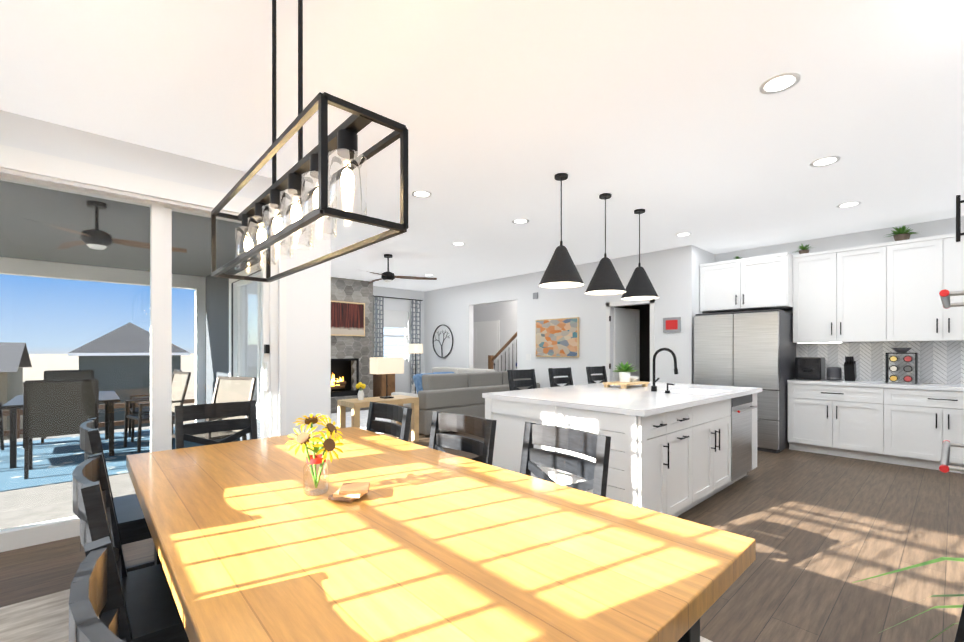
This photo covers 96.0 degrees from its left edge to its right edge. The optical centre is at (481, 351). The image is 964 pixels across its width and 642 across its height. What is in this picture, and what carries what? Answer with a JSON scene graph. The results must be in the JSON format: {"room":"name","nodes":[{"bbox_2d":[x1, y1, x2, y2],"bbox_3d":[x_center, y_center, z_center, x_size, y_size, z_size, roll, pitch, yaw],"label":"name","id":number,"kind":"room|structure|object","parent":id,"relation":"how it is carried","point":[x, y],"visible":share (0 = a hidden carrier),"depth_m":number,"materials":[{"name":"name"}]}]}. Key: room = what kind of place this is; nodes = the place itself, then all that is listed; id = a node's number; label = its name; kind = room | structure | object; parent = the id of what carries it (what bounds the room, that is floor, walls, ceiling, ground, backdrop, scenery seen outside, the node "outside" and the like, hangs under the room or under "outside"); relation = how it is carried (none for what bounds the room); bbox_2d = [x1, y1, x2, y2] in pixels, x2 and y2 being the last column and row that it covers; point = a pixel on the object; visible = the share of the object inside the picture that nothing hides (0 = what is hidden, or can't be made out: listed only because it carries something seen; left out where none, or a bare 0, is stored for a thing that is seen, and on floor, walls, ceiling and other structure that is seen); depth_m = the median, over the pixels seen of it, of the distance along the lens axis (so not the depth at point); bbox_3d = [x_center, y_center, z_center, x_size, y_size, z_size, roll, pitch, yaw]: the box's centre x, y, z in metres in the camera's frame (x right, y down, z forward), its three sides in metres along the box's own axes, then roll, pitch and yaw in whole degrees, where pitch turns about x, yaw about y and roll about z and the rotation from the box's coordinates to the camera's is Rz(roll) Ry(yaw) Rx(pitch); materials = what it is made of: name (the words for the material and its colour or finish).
{"room":"dining room","nodes":[
{"label":"dining room","id":0,"kind":"room"},
{"bbox_2d":[0,110,330,435],"bbox_3d":[-2.537,-0.124,3.397,2.710,2.850,0.160,0,0,-42],"label":"wall","id":1,"kind":"structure","parent":0,"point":[308,341],"depth_m":3.98,"materials":[{"name":"white paint"}]},
{"bbox_2d":[0,178,261,529],"bbox_3d":[-2.572,0.026,3.376,1.600,2.310,0.026,0,0,-42],"label":"sliding glass door","id":2,"kind":"structure","parent":1,"relation":"in","point":[113,336],"depth_m":3.16,"materials":[{"name":"clear glass"}]},
{"bbox_2d":[0,173,285,551],"bbox_3d":[-2.534,0.021,3.372,1.900,2.560,0.144,0,0,-42],"label":"door frame","id":3,"kind":"structure","parent":1,"relation":"attached to","point":[23,536],"depth_m":3.41,"materials":[{"name":"white"}]},
{"bbox_2d":[0,144,288,223],"bbox_3d":[-2.462,-1.074,3.293,1.900,0.450,0.091,0,0,-42],"label":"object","id":4,"kind":"object","parent":1,"relation":"attached to","point":[14,161],"visible":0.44,"depth_m":3.09,"materials":[{"name":"white paint"}]},
{"bbox_2d":[233,271,260,410],"bbox_3d":[-3.411,-0.125,6.238,0.160,2.850,5.210,0,0,-42],"label":"wall","id":5,"kind":"structure","parent":0,"point":[235,328],"depth_m":6.42,"materials":[{"name":"white paint"}]},
{"bbox_2d":[206,252,260,441],"bbox_3d":[-3.532,-0.240,6.221,0.038,3.320,5.350,0,0,-42],"label":"wall","id":6,"kind":"structure","parent":5,"relation":"attached to","point":[218,288],"depth_m":6.85,"materials":[{"name":"white paint"}]},
{"bbox_2d":[237,273,260,408],"bbox_3d":[-2.901,-0.125,5.681,0.060,1.750,2.100,0,0,-42],"label":"living room window","id":7,"kind":"structure","parent":5,"relation":"in","point":[240,340],"depth_m":6.06,"materials":[{"name":"white"}]},
{"bbox_2d":[245,281,423,401],"bbox_3d":[-2.462,-0.128,10.532,7.360,2.850,0.160,0,0,-42],"label":"wall","id":8,"kind":"structure","parent":0,"point":[402,382],"depth_m":10.68,"materials":[{"name":"white paint"}]},
{"bbox_2d":[384,310,407,360],"bbox_3d":[-2.169,-0.378,10.780,0.745,1.250,0.090,0,0,-42],"label":"living room window","id":9,"kind":"structure","parent":8,"relation":"in","point":[395,319],"depth_m":10.80,"materials":[{"name":"white"}]},
{"bbox_2d":[373,295,422,390],"bbox_3d":[-2.062,-0.024,10.708,1.425,2.582,0.069,0,0,-42],"label":"panels","id":10,"kind":"object","parent":8,"relation":"hanging from","point":[379,324],"visible":0.56,"depth_m":10.95,"materials":[{"name":"grey fabric"}]},
{"bbox_2d":[331,277,372,412],"bbox_3d":[-3.247,-0.127,9.325,1.692,2.850,0.558,0,0,-42],"label":"wall","id":11,"kind":"structure","parent":0,"point":[357,291],"depth_m":9.48,"materials":[{"name":"grey stone"}]},
{"bbox_2d":[331,358,358,396],"bbox_3d":[-3.166,0.558,9.236,1.000,0.800,0.340,0,0,-42],"label":"fireplace insert","id":12,"kind":"object","parent":11,"relation":"in","point":[339,384],"visible":0.46,"depth_m":9.34,"materials":[{"name":"black metal"}]},
{"bbox_2d":[331,300,364,335],"bbox_3d":[-3.043,-0.687,9.102,1.260,0.730,0.045,0,0,-42],"label":"framed picture","id":13,"kind":"object","parent":11,"relation":"attached to","point":[347,318],"visible":0.61,"depth_m":9.24,"materials":[{"name":"brown wood"}]},
{"bbox_2d":[0,410,963,641],"bbox_3d":[0.049,1.360,5.875,9.950,0.120,10.600,0,0,-42],"label":"floor","id":14,"kind":"structure","parent":0,"point":[824,531],"depth_m":2.78,"materials":[{"name":"brown wood"}]},
{"bbox_2d":[174,400,257,448],"bbox_3d":[-1.735,0.835,2.930,0.500,0.933,0.568,0,0,-42],"label":"dining chair","id":15,"kind":"object","parent":14,"relation":"on","point":[187,432],"visible":0.44,"depth_m":3.10,"materials":[{"name":"black wood"}]},
{"bbox_2d":[0,589,711,641],"bbox_3d":[-0.379,1.297,1.516,2.630,0.010,3.750,0,0,-42],"label":"area rug","id":16,"kind":"object","parent":14,"relation":"on","point":[43,619],"depth_m":2.08,"materials":[{"name":"grey fabric"}]},
{"bbox_2d":[69,536,131,641],"bbox_3d":[-0.416,0.836,0.849,0.500,0.933,0.568,0,0,44],"label":"dining chair","id":17,"kind":"object","parent":16,"relation":"on","point":[95,590],"visible":1,"depth_m":0.78,"materials":[{"name":"black wood"}]},
{"bbox_2d":[80,418,154,571],"bbox_3d":[-1.816,0.835,2.376,0.568,0.933,0.500,0,0,-42],"label":"dining chair","id":18,"kind":"object","parent":16,"relation":"on","point":[132,525],"visible":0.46,"depth_m":2.16,"materials":[{"name":"black wood"}]},
{"bbox_2d":[73,452,188,641],"bbox_3d":[-1.061,0.836,1.537,0.567,0.933,0.500,0,0,-40],"label":"dining chair","id":19,"kind":"object","parent":16,"relation":"on","point":[152,612],"visible":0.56,"depth_m":1.38,"materials":[{"name":"black wood"}]},
{"bbox_2d":[366,402,411,441],"bbox_3d":[-0.811,0.835,2.838,0.567,0.933,0.500,0,0,-42],"label":"dining chair","id":20,"kind":"object","parent":16,"relation":"on","point":[401,414],"visible":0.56,"depth_m":3.03,"materials":[{"name":"black wood"}]},
{"bbox_2d":[126,427,755,641],"bbox_3d":[-0.531,0.922,1.756,1.270,0.760,2.530,0,0,-42],"label":"dining table","id":21,"kind":"object","parent":16,"relation":"on","point":[253,541],"visible":1,"depth_m":1.18,"materials":[{"name":"brown wood"}]},
{"bbox_2d":[285,414,343,495],"bbox_3d":[-0.637,0.389,1.657,0.218,0.303,0.205,0,0,-42],"label":"flower vase","id":22,"kind":"object","parent":21,"relation":"on","point":[325,444],"visible":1,"depth_m":1.63,"materials":[{"name":"clear glass"}]},
{"bbox_2d":[328,482,369,502],"bbox_3d":[-0.483,0.521,1.610,0.157,0.038,0.153,0,0,-42],"label":"coasters","id":23,"kind":"object","parent":21,"relation":"on","point":[350,492],"visible":1,"depth_m":1.57,"materials":[{"name":"brown wood"}]},
{"bbox_2d":[429,411,496,464],"bbox_3d":[-0.277,0.835,2.341,0.500,0.933,0.568,0,0,44],"label":"dining chair","id":24,"kind":"object","parent":16,"relation":"on","point":[484,428],"visible":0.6,"depth_m":2.52,"materials":[{"name":"black wood"}]},
{"bbox_2d":[520,422,610,496],"bbox_3d":[0.210,0.836,1.935,0.567,0.933,0.500,0,0,-38],"label":"dining chair","id":25,"kind":"object","parent":16,"relation":"on","point":[597,448],"visible":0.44,"depth_m":2.08,"materials":[{"name":"black wood"}]},
{"bbox_2d":[331,410,390,433],"bbox_3d":[-2.232,1.293,7.957,3.100,0.012,2.650,0,0,-42],"label":"area rug","id":26,"kind":"object","parent":14,"relation":"on","point":[363,418],"visible":0.14,"depth_m":8.16,"materials":[{"name":"white fabric"}]},
{"bbox_2d":[407,344,422,393],"bbox_3d":[-1.416,0.573,9.212,0.340,1.450,0.340,0,0,-42],"label":"floor lamp","id":27,"kind":"object","parent":26,"relation":"on","point":[415,348],"visible":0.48,"depth_m":9.09,"materials":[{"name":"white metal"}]},
{"bbox_2d":[338,395,418,441],"bbox_3d":[-1.448,0.985,6.115,1.000,0.630,0.500,0,0,-42],"label":"wood side table","id":28,"kind":"object","parent":14,"relation":"on","point":[355,405],"visible":0.69,"depth_m":5.96,"materials":[{"name":"beige wood"}]},
{"bbox_2d":[355,382,365,399],"bbox_3d":[-1.653,0.546,5.929,0.144,0.243,0.134,0,0,-42],"label":"flower vase","id":29,"kind":"object","parent":28,"relation":"on","point":[359,385],"visible":1,"depth_m":5.89,"materials":[{"name":"white"}]},
{"bbox_2d":[370,357,403,398],"bbox_3d":[-1.359,0.374,6.196,0.420,0.588,0.220,0,0,-42],"label":"table lamp","id":30,"kind":"object","parent":28,"relation":"on","point":[386,365],"visible":1,"depth_m":6.10,"materials":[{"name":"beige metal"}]},
{"bbox_2d":[373,374,394,396],"bbox_3d":[-2.280,0.867,10.114,0.395,0.860,0.442,0,0,-42],"label":"console","id":31,"kind":"object","parent":14,"relation":"on","point":[379,385],"visible":0.48,"depth_m":9.98,"materials":[{"name":"brown wood"}]},
{"bbox_2d":[391,367,539,434],"bbox_3d":[-0.841,0.800,8.366,2.636,0.897,2.900,0,0,-42],"label":"sectional sofa","id":32,"kind":"object","parent":14,"relation":"on","point":[451,390],"visible":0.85,"depth_m":6.95,"materials":[{"name":"fabric"}]},
{"bbox_2d":[488,332,516,370],"bbox_3d":[1.074,0.042,10.253,0.518,2.712,2.229,0,0,-42],"label":"stair railing","id":33,"kind":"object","parent":14,"relation":"on","point":[491,363],"depth_m":10.57,"materials":[{"name":"brown wood"}]},
{"bbox_2d":[507,369,536,390],"bbox_3d":[0.627,0.759,4.999,0.440,1.083,0.567,0,0,-42],"label":"bar stool","id":34,"kind":"object","parent":14,"relation":"on","point":[519,374],"visible":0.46,"depth_m":5.20,"materials":[{"name":"black wood"}]},
{"bbox_2d":[548,367,572,386],"bbox_3d":[1.177,0.758,5.503,0.440,1.083,0.567,0,0,-42],"label":"bar stool","id":35,"kind":"object","parent":14,"relation":"on","point":[554,382],"visible":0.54,"depth_m":5.71,"materials":[{"name":"black wood"}]},
{"bbox_2d":[586,366,606,383],"bbox_3d":[1.796,0.758,6.070,0.440,1.083,0.567,0,0,-42],"label":"bar stool","id":36,"kind":"object","parent":14,"relation":"on","point":[595,370],"visible":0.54,"depth_m":6.28,"materials":[{"name":"black wood"}]},
{"bbox_2d":[482,389,761,516],"bbox_3d":[1.461,0.861,4.174,2.485,0.880,1.536,0,0,-42],"label":"kitchen island","id":37,"kind":"object","parent":14,"relation":"on","point":[679,449],"depth_m":3.34,"materials":[{"name":"white wood"}]},
{"bbox_2d":[482,381,757,412],"bbox_3d":[1.452,0.401,4.203,2.520,0.040,1.540,0,0,-42],"label":"island countertop","id":38,"kind":"structure","parent":37,"relation":"on","point":[635,398],"depth_m":3.72,"materials":[{"name":"white stone"}]},
{"bbox_2d":[603,381,648,388],"bbox_3d":[1.533,0.354,4.615,0.460,0.050,0.260,0,0,-38],"label":"tray","id":39,"kind":"object","parent":38,"relation":"on","point":[623,385],"visible":0.94,"depth_m":4.55,"materials":[{"name":"beige wood"}]},
{"bbox_2d":[612,362,637,381],"bbox_3d":[1.514,0.216,4.591,0.240,0.224,0.302,0,0,-42],"label":"potted plant","id":40,"kind":"object","parent":39,"relation":"on","point":[625,370],"visible":1,"depth_m":4.56,"materials":[{"name":"white"}]},
{"bbox_2d":[630,376,638,381],"bbox_3d":[1.637,0.303,4.710,0.140,0.050,0.136,0,0,-42],"label":"bowl","id":41,"kind":"object","parent":39,"relation":"on","point":[633,378],"visible":0.9,"depth_m":4.67,"materials":[{"name":"white ceramic"}]},
{"bbox_2d":[651,348,677,390],"bbox_3d":[1.725,0.174,4.060,0.128,0.412,0.253,0,0,-42],"label":"island faucet","id":42,"kind":"object","parent":38,"relation":"on","point":[653,387],"visible":1,"depth_m":4.07,"materials":[{"name":"black metal"}]},
{"bbox_2d":[665,383,674,392],"bbox_3d":[1.691,0.335,3.909,0.042,0.090,0.082,0,0,-42],"label":"soap dispenser","id":43,"kind":"object","parent":38,"relation":"on","point":[667,391],"visible":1,"depth_m":3.91,"materials":[{"name":"black metal"}]},
{"bbox_2d":[694,309,795,452],"bbox_3d":[3.728,0.383,6.167,0.910,1.834,1.040,0,0,-42],"label":"refrigerator","id":44,"kind":"object","parent":14,"relation":"on","point":[756,349],"visible":0.67,"depth_m":5.72,"materials":[{"name":"grey metal"}]},
{"bbox_2d":[788,384,874,460],"bbox_3d":[4.574,0.860,5.537,0.627,0.880,0.992,0,0,-42],"label":"base cabinet","id":45,"kind":"object","parent":14,"relation":"on","point":[829,419],"depth_m":5.36,"materials":[{"name":"white wood"}]},
{"bbox_2d":[875,388,963,473],"bbox_3d":[5.181,0.860,4.875,0.627,0.880,1.055,0,0,-42],"label":"base cabinet","id":46,"kind":"object","parent":14,"relation":"on","point":[912,425],"depth_m":4.81,"materials":[{"name":"white wood"}]},
{"bbox_2d":[787,380,963,391],"bbox_3d":[4.996,0.400,5.066,0.642,0.040,2.257,0,0,-42],"label":"countertop","id":47,"kind":"structure","parent":46,"relation":"on","point":[857,383],"depth_m":5.09,"materials":[{"name":"white stone"}]},
{"bbox_2d":[795,357,824,379],"bbox_3d":[4.358,0.229,5.768,0.340,0.298,0.280,0,0,-42],"label":"air fryer","id":48,"kind":"object","parent":47,"relation":"on","point":[809,368],"visible":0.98,"depth_m":5.67,"materials":[{"name":"black plastic"}]},
{"bbox_2d":[827,367,841,380],"bbox_3d":[4.542,0.291,5.597,0.153,0.174,0.151,0,0,-42],"label":"speaker","id":49,"kind":"object","parent":47,"relation":"on","point":[834,373],"visible":0.96,"depth_m":5.54,"materials":[{"name":"grey plastic"}]},
{"bbox_2d":[844,356,856,380],"bbox_3d":[4.627,0.221,5.452,0.203,0.310,0.100,0,0,-42],"label":"knife block","id":50,"kind":"object","parent":47,"relation":"on","point":[850,374],"visible":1,"depth_m":5.41,"materials":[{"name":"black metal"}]},
{"bbox_2d":[886,348,917,383],"bbox_3d":[4.963,0.169,5.133,0.245,0.418,0.262,0,0,-42],"label":"spice rack","id":51,"kind":"object","parent":47,"relation":"on","point":[895,368],"visible":1,"depth_m":5.08,"materials":[{"name":"black metal"}]},
{"bbox_2d":[939,195,963,472],"bbox_3d":[2.251,0.037,1.569,0.850,2.530,0.812,0,0,-42],"label":"tall cabinet","id":52,"kind":"object","parent":14,"relation":"on","point":[945,466],"visible":1,"depth_m":1.63,"materials":[{"name":"white wood"}]},
{"bbox_2d":[954,603,963,641],"bbox_3d":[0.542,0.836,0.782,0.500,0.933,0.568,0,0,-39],"label":"planter","id":53,"kind":"object","parent":14,"relation":"on","point":[959,636],"visible":1,"depth_m":0.75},
{"bbox_2d":[852,557,963,582],"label":"palm plant","id":54,"kind":"object","parent":53,"relation":"in","point":[935,561],"depth_m":1.27,"materials":[{"name":"green plant"}]},
{"bbox_2d":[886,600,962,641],"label":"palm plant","id":55,"kind":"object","parent":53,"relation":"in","point":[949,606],"depth_m":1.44,"materials":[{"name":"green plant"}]},
{"bbox_2d":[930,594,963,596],"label":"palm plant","id":56,"kind":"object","parent":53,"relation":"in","point":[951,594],"depth_m":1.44,"materials":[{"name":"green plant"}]},
{"bbox_2d":[0,0,963,290],"bbox_3d":[0.049,-1.610,5.874,9.950,0.120,10.600,0,0,-42],"label":"ceiling","id":57,"kind":"structure","parent":0,"point":[670,118],"depth_m":2.75,"materials":[{"name":"white paint"}]},
{"bbox_2d":[211,0,407,281],"bbox_3d":[-0.773,-0.955,1.716,0.268,1.184,1.338,0,0,-42],"label":"pendant chandelier","id":58,"kind":"object","parent":57,"relation":"hanging from","point":[341,139],"visible":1,"depth_m":1.47,"materials":[{"name":"black metal"}]},
{"bbox_2d":[357,254,436,283],"bbox_3d":[-1.635,-1.331,7.081,1.392,0.440,1.268,0,0,-42],"label":"room ceiling fan","id":59,"kind":"object","parent":57,"relation":"hanging from","point":[387,276],"visible":1,"depth_m":6.98,"materials":[{"name":"black metal"}]},
{"bbox_2d":[412,190,431,197],"bbox_3d":[-0.594,-1.546,4.275,0.197,0.005,0.197,0,0,36],"label":"recessed light","id":60,"kind":"object","parent":57,"relation":"in","point":[419,193],"depth_m":4.28,"materials":[{"name":"white"}]},
{"bbox_2d":[452,242,464,245],"bbox_3d":[-0.342,-1.547,6.263,0.197,0.005,0.197,0,0,36],"label":"recessed light","id":61,"kind":"object","parent":57,"relation":"in","point":[455,243],"depth_m":6.23,"materials":[{"name":"white"}]},
{"bbox_2d":[512,219,528,223],"bbox_3d":[0.460,-1.546,5.169,0.197,0.005,0.197,0,0,36],"label":"recessed light","id":62,"kind":"object","parent":57,"relation":"in","point":[517,221],"depth_m":5.17,"materials":[{"name":"white"}]},
{"bbox_2d":[538,173,583,288],"bbox_3d":[0.698,-1.064,3.824,0.400,0.969,0.400,0,0,-42],"label":"pendant light","id":63,"kind":"object","parent":57,"relation":"hanging from","point":[561,272],"visible":1,"depth_m":3.75,"materials":[{"name":"black metal"}]},
{"bbox_2d":[585,193,625,294],"bbox_3d":[1.224,-1.064,4.306,0.400,0.969,0.400,0,0,-42],"label":"pendant light","id":64,"kind":"object","parent":57,"relation":"hanging from","point":[605,280],"visible":1,"depth_m":4.23,"materials":[{"name":"black metal"}]},
{"bbox_2d":[621,209,658,300],"bbox_3d":[1.733,-1.064,4.773,0.400,0.969,0.400,0,0,-42],"label":"pendant light","id":65,"kind":"object","parent":57,"relation":"hanging from","point":[639,286],"visible":1,"depth_m":4.69,"materials":[{"name":"black metal"}]},
{"bbox_2d":[675,232,691,236],"bbox_3d":[2.673,-1.547,5.758,0.197,0.005,0.197,0,0,36],"label":"recessed light","id":66,"kind":"object","parent":57,"relation":"in","point":[685,233],"depth_m":5.75,"materials":[{"name":"white"}]},
{"bbox_2d":[759,72,800,93],"bbox_3d":[1.719,-1.545,2.507,0.197,0.005,0.197,0,0,36],"label":"recessed light","id":67,"kind":"object","parent":57,"relation":"in","point":[779,83],"depth_m":2.50,"materials":[{"name":"white"}]},
{"bbox_2d":[810,156,840,166],"bbox_3d":[2.799,-1.545,3.540,0.197,0.005,0.197,0,0,36],"label":"recessed light","id":68,"kind":"object","parent":57,"relation":"in","point":[829,160],"depth_m":3.53,"materials":[{"name":"white"}]},
{"bbox_2d":[837,201,860,207],"bbox_3d":[3.876,-1.546,4.584,0.197,0.005,0.197,0,0,36],"label":"recessed light","id":69,"kind":"object","parent":57,"relation":"in","point":[849,204],"depth_m":4.57,"materials":[{"name":"white"}]},
{"bbox_2d":[473,300,516,370],"bbox_3d":[1.214,-0.128,10.523,0.050,2.850,4.820,0,0,-42],"label":"wall","id":70,"kind":"structure","parent":0,"point":[505,313],"depth_m":11.16,"materials":[{"name":"white paint"}]},
{"bbox_2d":[473,320,499,370],"bbox_3d":[0.051,0.246,11.662,0.126,2.100,1.086,0,0,-42],"label":"wall","id":71,"kind":"structure","parent":70,"relation":"attached to","point":[486,338],"depth_m":11.69,"materials":[{"name":"white paint"}]},
{"bbox_2d":[424,246,682,387],"bbox_3d":[0.786,-0.127,8.903,0.130,2.850,6.630,0,0,-42],"label":"wall","id":72,"kind":"structure","parent":0,"point":[451,308],"depth_m":8.09,"materials":[{"name":"white paint"}]},
{"bbox_2d":[432,325,452,357],"bbox_3d":[-0.971,-0.244,10.696,0.028,0.820,0.820,0,0,-42],"label":"wall art","id":73,"kind":"object","parent":72,"relation":"attached to","point":[443,341],"visible":0.92,"depth_m":10.71,"materials":[{"name":"black metal"}]},
{"bbox_2d":[533,292,537,298],"bbox_3d":[1.048,-1.082,8.498,0.029,0.120,0.110,0,0,-42],"label":"switch plate","id":74,"kind":"object","parent":72,"relation":"attached to","point":[535,296],"depth_m":8.48,"materials":[{"name":"white plastic"}]},
{"bbox_2d":[536,317,578,356],"bbox_3d":[1.392,-0.247,8.111,0.042,0.719,0.989,0,0,-42],"label":"abstract painting","id":75,"kind":"object","parent":72,"relation":"attached to","point":[558,337],"visible":0.93,"depth_m":8.07,"materials":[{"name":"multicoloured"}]},
{"bbox_2d":[609,307,639,381],"bbox_3d":[2.467,0.274,7.526,0.792,2.030,0.055,0,0,-34],"label":"door leaf","id":76,"kind":"structure","parent":72,"relation":"in","point":[626,335],"depth_m":7.53,"materials":[{"name":"white wood"}]},
{"bbox_2d":[606,299,654,381],"bbox_3d":[1.843,0.239,7.642,0.015,2.120,3.341,0,0,-42],"label":"trim","id":77,"kind":"structure","parent":72,"relation":"attached to","point":[652,323],"depth_m":6.93,"materials":[{"name":"white wood"}]},
{"bbox_2d":[663,317,680,331],"bbox_3d":[2.856,-0.396,6.526,0.026,0.221,0.260,0,0,-42],"label":"picture frame","id":78,"kind":"object","parent":72,"relation":"attached to","point":[672,324],"visible":0.96,"depth_m":6.51,"materials":[{"name":"grey plastic"}]},
{"bbox_2d":[615,304,649,381],"bbox_3d":[2.967,-0.126,7.633,1.370,2.850,1.810,0,0,-42],"label":"wall","id":79,"kind":"structure","parent":0,"point":[644,342],"depth_m":8.38,"materials":[{"name":"grey paint"}]},
{"bbox_2d":[683,245,714,383],"bbox_3d":[3.402,-0.126,6.722,1.040,2.850,0.120,0,0,-42],"label":"wall","id":80,"kind":"structure","parent":0,"point":[694,257],"depth_m":6.38,"materials":[{"name":"white paint"}]},
{"bbox_2d":[715,216,963,356],"bbox_3d":[4.912,-0.125,5.740,0.140,2.850,3.370,0,0,-42],"label":"wall","id":81,"kind":"structure","parent":0,"point":[926,229],"depth_m":5.71,"materials":[{"name":"white paint"}]},
{"bbox_2d":[699,252,794,312],"bbox_3d":[3.865,-0.947,6.310,0.627,0.706,1.107,0,0,-42],"label":"upper cabinet","id":82,"kind":"object","parent":81,"relation":"attached to","point":[765,282],"depth_m":6.04,"materials":[{"name":"white wood"}]},
{"bbox_2d":[791,244,878,343],"bbox_3d":[4.674,-0.708,5.628,0.357,1.185,0.992,0,0,-42],"label":"upper cabinet","id":83,"kind":"object","parent":81,"relation":"attached to","point":[867,307],"depth_m":5.52,"materials":[{"name":"white wood"}]},
{"bbox_2d":[792,244,810,253],"bbox_3d":[4.378,-1.386,5.912,0.263,0.167,0.275,0,0,-42],"label":"potted plant","id":84,"kind":"object","parent":83,"relation":"on","point":[805,249],"visible":0.67,"depth_m":5.88,"materials":[{"name":"green plant"}]},
{"bbox_2d":[799,341,963,383],"bbox_3d":[5.229,0.122,5.279,0.009,0.515,2.258,0,0,-43],"label":"backsplash","id":85,"kind":"structure","parent":81,"relation":"attached to","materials":[{"name":"white tile"}]},
{"bbox_2d":[879,232,963,343],"bbox_3d":[5.281,-0.707,4.965,0.357,1.185,1.055,0,0,-42],"label":"upper cabinet","id":86,"kind":"object","parent":81,"relation":"attached to","point":[913,273],"depth_m":4.98,"materials":[{"name":"white wood"}]},
{"bbox_2d":[884,226,916,240],"bbox_3d":[5.048,-1.402,5.205,0.268,0.201,0.334,0,0,-42],"label":"potted plant","id":87,"kind":"object","parent":86,"relation":"on","point":[900,233],"visible":0.71,"depth_m":5.17,"materials":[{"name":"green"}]},
{"label":"outside","id":88,"kind":"structure","parent":0,"visible":0},
{"bbox_2d":[18,353,194,422],"bbox_3d":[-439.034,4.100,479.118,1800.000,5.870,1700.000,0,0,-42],"label":"terrain","id":89,"kind":"structure","parent":88,"point":[57,363],"depth_m":202.86,"materials":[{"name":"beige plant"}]},
{"bbox_2d":[0,342,31,439],"bbox_3d":[-30.008,4.390,23.841,6.800,9.800,8.800,0,0,-42],"label":"neighboring house","id":90,"kind":"structure","parent":89,"relation":"on","point":[8,373],"depth_m":24.33,"materials":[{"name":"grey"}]},
{"bbox_2d":[2,399,194,438],"bbox_3d":[-10.775,1.824,7.622,14.550,1.350,0.100,0,0,-42],"label":"wooden fence","id":91,"kind":"object","parent":89,"relation":"on","point":[7,432],"depth_m":9.71,"materials":[{"name":"brown"}]},
{"bbox_2d":[68,322,189,430],"bbox_3d":[-21.779,3.788,26.701,5.200,11.000,7.900,0,0,-42],"label":"neighboring house","id":92,"kind":"structure","parent":89,"relation":"on","point":[115,356],"depth_m":23.84,"materials":[{"name":"grey"}]},
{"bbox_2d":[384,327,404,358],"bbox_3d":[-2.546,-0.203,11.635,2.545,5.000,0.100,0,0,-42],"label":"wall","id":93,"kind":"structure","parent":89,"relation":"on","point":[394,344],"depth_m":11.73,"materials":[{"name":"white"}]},
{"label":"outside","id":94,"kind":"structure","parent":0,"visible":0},
{"bbox_2d":[0,422,232,529],"bbox_3d":[-5.415,1.371,4.429,5.240,0.100,5.250,0,0,-42],"label":"floor","id":95,"kind":"structure","parent":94,"point":[119,484],"depth_m":3.86,"materials":[{"name":"concrete"}]},
{"bbox_2d":[0,427,203,491],"bbox_3d":[-5.277,1.316,5.471,3.050,0.008,3.100,0,0,-42],"label":"rug","id":96,"kind":"object","parent":95,"relation":"on","point":[64,453],"depth_m":5.30,"materials":[{"name":"blue fabric"}]},
{"bbox_2d":[0,402,3,450],"bbox_3d":[-6.376,0.805,5.345,0.610,1.016,0.585,0,0,-42],"label":"patio chair","id":97,"kind":"object","parent":96,"relation":"on","point":[1,430],"depth_m":5.72,"materials":[{"name":"brown metal"}]},
{"bbox_2d":[1,391,119,468],"bbox_3d":[-5.428,0.906,5.672,1.000,0.812,1.600,0,0,-42],"label":"patio table","id":98,"kind":"object","parent":96,"relation":"on","point":[17,400],"depth_m":5.38,"materials":[{"name":"brown metal"}]},
{"bbox_2d":[23,378,98,478],"bbox_3d":[-4.604,0.805,4.772,0.585,1.016,0.610,0,0,-42],"label":"patio chair","id":99,"kind":"object","parent":96,"relation":"on","point":[41,395],"depth_m":4.58,"materials":[{"name":"black wicker"}]},
{"bbox_2d":[41,370,93,442],"bbox_3d":[-6.252,0.804,6.571,0.585,1.016,0.610,0,0,-42],"label":"patio chair","id":100,"kind":"object","parent":96,"relation":"on","point":[76,374],"depth_m":6.75,"materials":[{"name":"brown metal"}]},
{"bbox_2d":[128,369,181,441],"bbox_3d":[-5.017,0.804,6.659,0.610,1.016,0.585,0,0,-42],"label":"patio chair","id":101,"kind":"object","parent":96,"relation":"on","point":[131,411],"depth_m":6.52,"materials":[{"name":"brown metal"}]},
{"bbox_2d":[124,371,190,452],"bbox_3d":[-4.490,0.805,6.008,0.585,1.016,0.610,0,0,36],"label":"patio chair","id":102,"kind":"object","parent":96,"relation":"on","point":[176,392],"depth_m":6.03,"materials":[{"name":"beige fabric"}]},
{"bbox_2d":[0,180,260,422],"bbox_3d":[-4.784,-0.090,4.776,3.840,2.820,4.910,0,0,-42],"label":"roof","id":103,"kind":"structure","parent":95,"relation":"on","point":[110,214],"depth_m":5.37,"materials":[{"name":"grey paint"}]},
{"bbox_2d":[23,200,186,252],"bbox_3d":[-3.378,-1.114,3.968,1.108,0.410,1.177,0,0,-42],"label":"fan","id":104,"kind":"object","parent":103,"relation":"hanging from","point":[104,238],"depth_m":3.85,"materials":[{"name":"grey metal"}]},
{"bbox_2d":[172,376,255,448],"bbox_3d":[-2.936,0.805,4.745,0.585,1.016,0.610,0,0,19],"label":"patio chair","id":105,"kind":"object","parent":95,"relation":"on","point":[244,390],"depth_m":4.95,"materials":[{"name":"fabric"},{"name":"metal"}]}
]}

